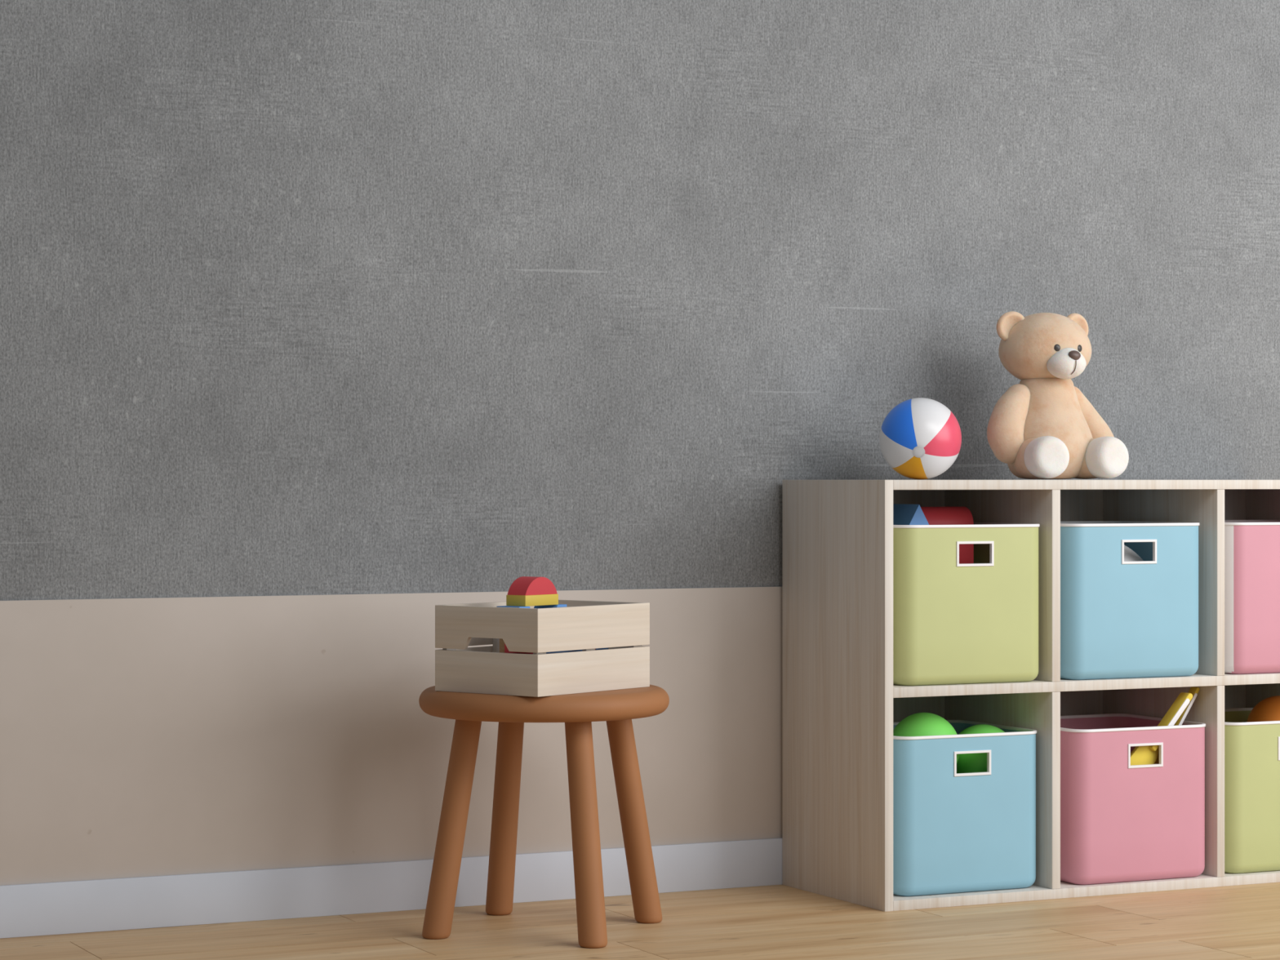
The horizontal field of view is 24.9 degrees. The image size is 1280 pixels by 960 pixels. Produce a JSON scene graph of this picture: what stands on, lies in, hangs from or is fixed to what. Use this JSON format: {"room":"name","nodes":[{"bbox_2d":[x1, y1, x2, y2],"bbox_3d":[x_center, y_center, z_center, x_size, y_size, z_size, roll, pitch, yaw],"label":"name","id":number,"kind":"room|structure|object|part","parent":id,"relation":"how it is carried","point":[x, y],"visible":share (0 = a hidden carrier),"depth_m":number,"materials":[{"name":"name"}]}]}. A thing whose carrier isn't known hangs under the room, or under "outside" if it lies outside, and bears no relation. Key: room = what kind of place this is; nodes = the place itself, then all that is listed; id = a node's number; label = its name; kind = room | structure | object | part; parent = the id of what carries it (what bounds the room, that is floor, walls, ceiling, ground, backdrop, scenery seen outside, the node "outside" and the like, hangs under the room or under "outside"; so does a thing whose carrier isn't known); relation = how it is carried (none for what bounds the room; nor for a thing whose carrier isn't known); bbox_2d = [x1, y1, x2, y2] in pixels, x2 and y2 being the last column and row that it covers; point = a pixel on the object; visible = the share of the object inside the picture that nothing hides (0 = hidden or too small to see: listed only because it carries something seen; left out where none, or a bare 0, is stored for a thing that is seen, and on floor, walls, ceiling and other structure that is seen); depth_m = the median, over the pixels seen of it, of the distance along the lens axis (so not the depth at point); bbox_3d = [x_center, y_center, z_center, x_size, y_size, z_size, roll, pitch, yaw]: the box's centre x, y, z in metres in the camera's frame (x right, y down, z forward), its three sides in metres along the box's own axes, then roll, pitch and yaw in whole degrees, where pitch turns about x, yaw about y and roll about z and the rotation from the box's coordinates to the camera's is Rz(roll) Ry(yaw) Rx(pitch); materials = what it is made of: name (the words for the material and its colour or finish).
{"room":"children's room","nodes":[
{"label":"children's room","id":0,"kind":"room"},
{"bbox_2d":[0,0,1279,600],"bbox_3d":[0.031,-0.900,5.693,10.200,3.400,0.120,0,0,-26],"label":"wall","id":1,"kind":"structure","parent":0,"point":[297,297],"depth_m":5.54,"materials":[{"name":"grey paint"}]},
{"bbox_2d":[0,586,782,885],"bbox_3d":[0.058,0.505,5.637,10.200,0.589,0.005,0,0,-26],"label":"wainscoting","id":2,"kind":"structure","parent":1,"relation":"attached to","point":[151,736],"depth_m":5.31,"materials":[{"name":"beige paint"}]},
{"bbox_2d":[0,837,782,938],"bbox_3d":[0.061,0.754,5.630,10.200,0.092,0.009,0,0,-26],"label":"baseboard","id":3,"kind":"structure","parent":1,"relation":"attached to","point":[46,908],"depth_m":5.32,"materials":[{"name":"paint"}]},
{"bbox_2d":[0,882,1279,959],"bbox_3d":[1.127,0.825,3.418,10.200,0.050,5.132,0,0,-26],"label":"floor","id":4,"kind":"structure","parent":0,"point":[774,922],"depth_m":5.13,"materials":[{"name":"brown wood"}]},
{"bbox_2d":[418,684,669,948],"bbox_3d":[-0.170,0.585,5.159,0.445,0.431,0.445,0,0,-5],"label":"round stool","id":5,"kind":"object","parent":4,"relation":"on","point":[578,711],"visible":0.89,"depth_m":5.06,"materials":[{"name":"brown wood"}]},
{"bbox_3d":[-0.328,0.605,5.083,0.112,0.391,0.050,0,0,-26],"label":"leg","id":6,"kind":"part","parent":5,"relation":"part of","materials":[{"name":"brown wood"}]},
{"bbox_3d":[-0.246,0.605,5.317,0.050,0.391,0.112,0,0,-26],"label":"leg","id":7,"kind":"part","parent":5,"relation":"part of","materials":[{"name":"brown wood"}]},
{"bbox_2d":[435,600,649,697],"bbox_3d":[-0.171,0.294,5.122,0.234,0.150,0.311,0,0,38],"label":"wooden crate","id":8,"kind":"object","parent":5,"relation":"on","point":[623,628],"visible":0.92,"depth_m":5.02,"materials":[{"name":"brown wood"}]},
{"bbox_3d":[-0.252,0.296,5.184,0.010,0.130,0.024,0,0,38],"label":"post","id":9,"kind":"part","parent":8,"relation":"part of","materials":[{"name":"brown wood"}]},
{"bbox_2d":[499,638,504,653],"bbox_3d":[-0.190,0.318,5.100,0.045,0.086,0.125,0,0,38],"label":"rectangular block","id":10,"kind":"object","parent":8,"relation":"in","point":[501,641],"visible":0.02,"depth_m":5.06,"materials":[{"name":"brown wood"}]},
{"bbox_2d":[496,604,566,608],"bbox_3d":[-0.190,0.247,5.100,0.052,0.054,0.130,0,0,38],"label":"block","id":11,"kind":"object","parent":10,"relation":"on","point":[558,605],"visible":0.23,"depth_m":5.12,"materials":[{"name":"blue paint"}]},
{"bbox_2d":[506,594,558,606],"bbox_3d":[-0.189,0.211,5.100,0.044,0.019,0.090,0,0,38],"label":"rectangular block","id":12,"kind":"object","parent":11,"relation":"on","point":[541,599],"visible":0.89,"depth_m":5.07,"materials":[{"name":"yellow paint"}]},
{"bbox_2d":[506,576,557,595],"bbox_3d":[-0.189,0.186,5.100,0.042,0.031,0.088,0,0,38],"label":"block","id":13,"kind":"object","parent":12,"relation":"on","point":[523,585],"visible":1,"depth_m":5.08,"materials":[{"name":"red paint"}]},
{"bbox_2d":[504,643,533,653],"bbox_3d":[-0.203,0.314,4.991,0.045,0.094,0.040,0,0,38],"label":"block","id":14,"kind":"object","parent":8,"relation":"in","point":[506,651],"visible":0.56,"depth_m":4.98,"materials":[{"name":"red paint"}]},
{"bbox_2d":[546,649,582,653],"bbox_3d":[-0.149,0.319,5.056,0.040,0.084,0.110,0,0,38],"label":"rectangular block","id":15,"kind":"object","parent":8,"relation":"in","point":[573,650],"visible":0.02,"depth_m":5.05,"materials":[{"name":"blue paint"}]},
{"bbox_3d":[-0.170,0.392,5.159,0.445,0.046,0.445,0,0,-26],"label":"seat","id":16,"kind":"part","parent":5,"relation":"part of","materials":[{"name":"brown wood"}]},
{"bbox_3d":[-0.094,0.605,5.001,0.050,0.391,0.112,0,0,-26],"label":"leg","id":17,"kind":"part","parent":5,"relation":"part of","materials":[{"name":"brown wood"}]},
{"bbox_3d":[-0.012,0.605,5.235,0.112,0.391,0.050,0,0,-26],"label":"leg","id":18,"kind":"part","parent":5,"relation":"part of","materials":[{"name":"brown wood"}]},
{"bbox_2d":[893,720,1036,896],"bbox_3d":[0.564,0.630,5.612,0.320,0.301,0.301,0,0,-26],"label":"storage bin","id":19,"kind":"object","parent":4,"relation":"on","point":[953,832],"visible":0.79,"depth_m":5.47,"materials":[{"name":"blue plastic"}]},
{"bbox_2d":[893,712,959,763],"bbox_3d":[0.543,0.512,5.535,0.136,0.136,0.136,0,0,-26],"label":"ball","id":20,"kind":"object","parent":19,"relation":"in","point":[919,724],"visible":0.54,"depth_m":5.50,"materials":[{"name":"green plastic"}]},
{"bbox_3d":[0.627,0.535,5.480,0.082,0.047,0.008,0,0,-26],"label":"handle frame","id":21,"kind":"part","parent":19,"relation":"part of","materials":[{"name":"white plastic"}]},
{"bbox_2d":[956,724,1004,773],"bbox_3d":[0.663,0.540,5.599,0.136,0.136,0.136,0,0,-26],"label":"ball","id":22,"kind":"object","parent":19,"relation":"in","point":[966,762],"visible":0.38,"depth_m":5.55,"materials":[{"name":"green plastic"}]},
{"bbox_2d":[782,480,1279,911],"bbox_3d":[0.883,0.400,5.800,1.145,0.800,0.397,0,0,-26],"label":"base cabinet","id":23,"kind":"object","parent":4,"relation":"on","point":[842,703],"visible":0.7,"depth_m":5.61,"materials":[{"name":"brown wood"}]},
{"bbox_3d":[0.376,0.400,5.556,0.018,0.800,0.397,0,0,-26],"label":"panel","id":24,"kind":"part","parent":23,"relation":"part of","materials":[{"name":"brown wood"}]},
{"bbox_2d":[879,397,961,479],"bbox_3d":[0.546,-0.081,5.648,0.159,0.159,0.159,0,0,-26],"label":"beach ball","id":25,"kind":"object","parent":23,"relation":"on","point":[920,437],"visible":1,"depth_m":5.59,"materials":[{"name":"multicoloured plastic"}]},
{"bbox_2d":[893,522,1039,685],"bbox_3d":[0.567,0.234,5.598,0.320,0.301,0.301,0,0,-26],"label":"storage bin","id":26,"kind":"object","parent":23,"relation":"on","point":[977,622],"visible":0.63,"depth_m":5.46,"materials":[{"name":"plastic"}]},
{"bbox_3d":[0.631,0.139,5.466,0.082,0.047,0.008,0,0,-26],"label":"handle frame","id":27,"kind":"part","parent":26,"relation":"part of","materials":[{"name":"white plastic"}]},
{"bbox_3d":[0.496,0.266,5.601,0.094,0.230,0.160,0,0,-26],"label":"wooden block","id":28,"kind":"object","parent":26,"relation":"in","visible":0},
{"bbox_2d":[893,503,928,524],"bbox_3d":[0.509,0.098,5.599,0.117,0.104,0.115,0,0,-26],"label":"block","id":29,"kind":"object","parent":28,"relation":"on","point":[903,514],"visible":0.14,"depth_m":5.56,"materials":[{"name":"blue paint"}]},
{"bbox_2d":[986,311,1128,479],"bbox_3d":[0.826,-0.168,5.753,0.298,0.333,0.226,0,0,-26],"label":"teddy bear","id":30,"kind":"object","parent":23,"relation":"on","point":[1042,426],"visible":1,"depth_m":5.70},
{"bbox_3d":[0.734,-0.111,5.721,0.105,0.158,0.082,0,0,-26],"label":"arm","id":31,"kind":"part","parent":30,"relation":"part of"},
{"bbox_3d":[0.777,-0.043,5.699,0.083,0.083,0.133,0,0,-6],"label":"leg","id":32,"kind":"part","parent":30,"relation":"part of","materials":[{"name":"beige fabric"}]},
{"bbox_3d":[0.883,-0.043,5.750,0.133,0.083,0.083,0,0,45],"label":"leg","id":33,"kind":"part","parent":30,"relation":"part of","materials":[{"name":"beige fabric"}]},
{"bbox_3d":[0.898,-0.111,5.816,0.123,0.157,0.065,0,0,-3],"label":"arm","id":34,"kind":"part","parent":30,"relation":"part of"},
{"bbox_3d":[0.799,0.400,5.975,1.107,0.762,0.006,0,0,-26],"label":"panel","id":35,"kind":"part","parent":23,"relation":"part of","materials":[{"name":"brown wood"}]},
{"bbox_3d":[0.883,0.009,5.800,1.107,0.019,0.397,0,0,-26],"label":"panel","id":36,"kind":"part","parent":23,"relation":"part of","materials":[{"name":"brown wood"}]},
{"bbox_2d":[893,672,1279,697],"bbox_3d":[0.885,0.395,5.797,1.107,0.019,0.389,0,0,-26],"label":"shelf","id":37,"kind":"object","parent":23,"relation":"attached to","point":[1046,685],"depth_m":5.58,"materials":[{"name":"brown wood"}]},
{"bbox_3d":[0.883,0.791,5.800,1.107,0.019,0.397,0,0,-26],"label":"panel","id":38,"kind":"part","parent":23,"relation":"part of","materials":[{"name":"brown wood"}]},
{"bbox_2d":[1060,520,1199,679],"bbox_3d":[0.903,0.234,5.757,0.320,0.301,0.301,0,0,-26],"label":"storage bin","id":39,"kind":"object","parent":23,"relation":"on","point":[1120,619],"visible":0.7,"depth_m":5.61,"materials":[{"name":"blue fabric"}]},
{"bbox_2d":[1124,545,1143,561],"bbox_3d":[0.894,0.246,5.753,0.269,0.269,0.269,0,0,-26],"label":"ball","id":40,"kind":"object","parent":39,"relation":"in","point":[1130,555],"visible":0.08,"depth_m":5.70,"materials":[{"name":"white plastic"}]},
{"bbox_3d":[0.967,0.139,5.625,0.082,0.047,0.008,0,0,-26],"label":"handle frame","id":41,"kind":"part","parent":39,"relation":"part of","materials":[{"name":"white plastic"}]},
{"bbox_2d":[1060,713,1205,884],"bbox_3d":[0.917,0.630,5.767,0.320,0.301,0.301,0,0,-26],"label":"storage bin","id":42,"kind":"object","parent":23,"relation":"on","point":[1121,821],"visible":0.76,"depth_m":5.62,"materials":[{"name":"pink plastic"}]},
{"bbox_3d":[0.981,0.535,5.635,0.082,0.047,0.008,0,0,-26],"label":"handle frame","id":43,"kind":"part","parent":42,"relation":"part of","materials":[{"name":"white plastic"}]},
{"bbox_2d":[1130,692,1192,765],"bbox_3d":[0.975,0.550,5.656,0.233,0.264,0.031,0,0,-26],"label":"book","id":44,"kind":"object","parent":42,"relation":"in","point":[1140,755],"visible":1,"depth_m":5.67,"materials":[{"name":"yellow paper"}]},
{"bbox_3d":[0.939,0.596,5.639,0.054,0.221,0.011,44,-18,-19],"label":"blade","id":45,"kind":"part","parent":44,"relation":"part of","materials":[{"name":"yellow plastic"}]},
{"bbox_3d":[1.036,0.473,5.686,0.013,0.140,0.030,44,-18,-19],"label":"handle","id":46,"kind":"part","parent":44,"relation":"part of","materials":[{"name":"yellow plastic"}]},
{"bbox_2d":[1154,686,1199,764],"bbox_3d":[1.017,0.555,5.713,0.194,0.289,0.024,0,0,-26],"label":"book","id":47,"kind":"object","parent":42,"relation":"in","point":[1193,691],"visible":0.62,"depth_m":5.73,"materials":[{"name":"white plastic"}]},
{"bbox_3d":[0.988,0.607,5.699,0.044,0.221,0.011,36,-15,-21],"label":"blade","id":48,"kind":"part","parent":47,"relation":"part of","materials":[{"name":"yellow plastic"}]},
{"bbox_3d":[1.069,0.470,5.739,0.008,0.140,0.023,36,-15,-21],"label":"handle","id":49,"kind":"part","parent":47,"relation":"part of","materials":[{"name":"yellow plastic"}]},
{"bbox_2d":[1224,707,1279,873],"bbox_3d":[1.243,0.630,5.927,0.320,0.301,0.301,0,0,-26],"label":"storage bin","id":50,"kind":"object","parent":23,"relation":"on","point":[1251,748],"visible":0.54,"depth_m":5.75,"materials":[{"name":"plastic"}]},
{"bbox_2d":[1246,695,1279,722],"bbox_3d":[1.316,0.512,5.963,0.136,0.136,0.136,0,0,-26],"label":"ball","id":51,"kind":"object","parent":50,"relation":"in","point":[1268,708],"visible":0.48,"depth_m":5.93,"materials":[{"name":"orange plastic"}]},
{"bbox_3d":[1.307,0.535,5.795,0.082,0.047,0.008,0,0,-26],"label":"handle frame","id":52,"kind":"part","parent":50,"relation":"part of","materials":[{"name":"white plastic"}]},
{"bbox_2d":[1224,520,1279,674],"bbox_3d":[1.247,0.234,5.923,0.320,0.301,0.301,0,0,-26],"label":"storage bin","id":53,"kind":"object","parent":23,"relation":"on","point":[1251,547],"visible":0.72,"depth_m":5.74,"materials":[{"name":"pink plastic"}]},
{"bbox_3d":[1.390,0.400,6.045,0.018,0.800,0.397,0,0,-26],"label":"panel","id":54,"kind":"part","parent":23,"relation":"part of","materials":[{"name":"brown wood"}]},
{"bbox_3d":[0.586,0.275,5.661,0.116,0.210,0.080,0,0,-26],"label":"wooden block","id":55,"kind":"object","parent":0,"visible":0},
{"bbox_2d":[920,506,973,564],"bbox_3d":[0.585,0.111,5.657,0.111,0.118,0.070,0,0,-26],"label":"block","id":56,"kind":"object","parent":55,"relation":"on","point":[934,515],"visible":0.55,"depth_m":5.64,"materials":[{"name":"red paint"}]}
]}

